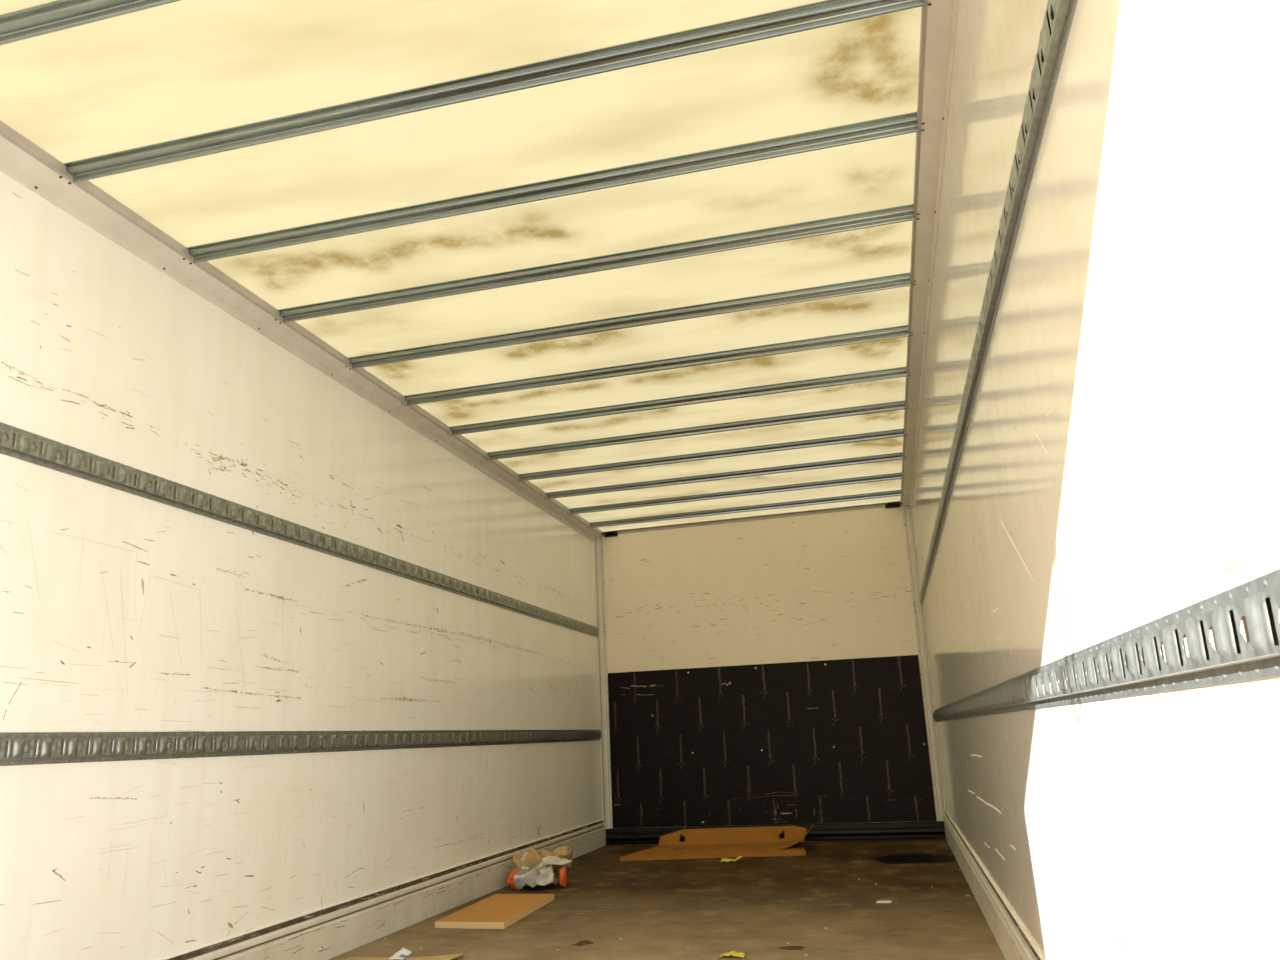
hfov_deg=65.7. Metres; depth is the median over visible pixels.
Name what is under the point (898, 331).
bow
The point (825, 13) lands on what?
bow
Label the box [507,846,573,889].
sack
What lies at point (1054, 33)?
rail
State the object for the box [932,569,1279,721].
rail
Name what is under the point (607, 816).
trim
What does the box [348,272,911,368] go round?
bow
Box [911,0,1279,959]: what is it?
wall
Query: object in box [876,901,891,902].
chip
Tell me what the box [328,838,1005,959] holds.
floor
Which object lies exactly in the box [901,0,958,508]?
top rail
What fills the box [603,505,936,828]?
wall
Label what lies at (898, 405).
bow
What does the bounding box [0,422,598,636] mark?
rail
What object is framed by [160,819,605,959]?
baseboard
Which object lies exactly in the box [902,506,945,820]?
trim
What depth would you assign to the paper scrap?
3.63 m
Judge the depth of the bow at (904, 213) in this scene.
3.45 m
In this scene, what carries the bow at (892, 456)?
attached to the ceiling
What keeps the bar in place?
on the floor
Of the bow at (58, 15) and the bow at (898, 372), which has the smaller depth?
the bow at (58, 15)
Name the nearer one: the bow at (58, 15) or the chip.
the bow at (58, 15)
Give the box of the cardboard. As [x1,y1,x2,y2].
[620,825,813,860]
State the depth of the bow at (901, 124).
2.96 m
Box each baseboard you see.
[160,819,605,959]
[943,811,1044,959]
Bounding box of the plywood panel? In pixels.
[608,655,935,827]
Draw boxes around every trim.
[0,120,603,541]
[594,536,612,828]
[602,501,902,536]
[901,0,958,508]
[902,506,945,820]
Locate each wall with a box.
[0,171,602,959]
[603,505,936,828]
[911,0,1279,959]
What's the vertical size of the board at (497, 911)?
0.026 m
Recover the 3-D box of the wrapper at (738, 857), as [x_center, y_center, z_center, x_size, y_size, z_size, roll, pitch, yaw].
[0.558,2.299,6.013,0.130,0.030,0.061,-6,-15,13]
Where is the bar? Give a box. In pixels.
[606,821,945,845]
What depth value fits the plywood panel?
7.22 m
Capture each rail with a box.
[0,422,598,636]
[0,729,601,765]
[919,0,1077,604]
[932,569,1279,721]
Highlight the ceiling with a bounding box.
[0,0,920,530]
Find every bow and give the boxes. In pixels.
[0,0,180,44]
[63,0,924,182]
[186,112,918,262]
[278,204,914,322]
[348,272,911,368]
[404,325,908,404]
[450,367,906,434]
[487,400,905,459]
[519,428,903,480]
[546,452,902,498]
[570,472,902,514]
[590,490,901,527]
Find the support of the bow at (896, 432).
attached to the ceiling
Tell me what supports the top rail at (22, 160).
attached to the wall at (121, 611)
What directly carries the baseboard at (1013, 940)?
attached to the wall at (1118, 472)
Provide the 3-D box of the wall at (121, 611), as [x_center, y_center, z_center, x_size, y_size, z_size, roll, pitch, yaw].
[-1.293,0.610,3.829,0.040,2.355,8.185,-6,-15,13]
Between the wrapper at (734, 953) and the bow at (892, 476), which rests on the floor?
the wrapper at (734, 953)
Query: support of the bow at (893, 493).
attached to the ceiling
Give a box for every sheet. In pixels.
[344,952,466,959]
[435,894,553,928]
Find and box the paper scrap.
[389,948,411,959]
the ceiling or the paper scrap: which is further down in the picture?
the paper scrap
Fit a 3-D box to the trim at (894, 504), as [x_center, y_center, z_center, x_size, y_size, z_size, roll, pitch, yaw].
[0.823,0.302,7.635,2.340,0.069,0.070,-6,-15,13]
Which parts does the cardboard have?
panel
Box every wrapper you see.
[719,951,745,957]
[721,856,742,861]
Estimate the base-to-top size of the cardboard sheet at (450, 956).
0.012 m
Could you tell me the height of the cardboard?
0.136 m
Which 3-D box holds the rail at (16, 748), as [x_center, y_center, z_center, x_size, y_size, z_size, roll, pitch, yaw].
[-1.191,1.041,3.950,0.019,0.080,7.525,-6,-15,13]
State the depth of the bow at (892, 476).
6.82 m

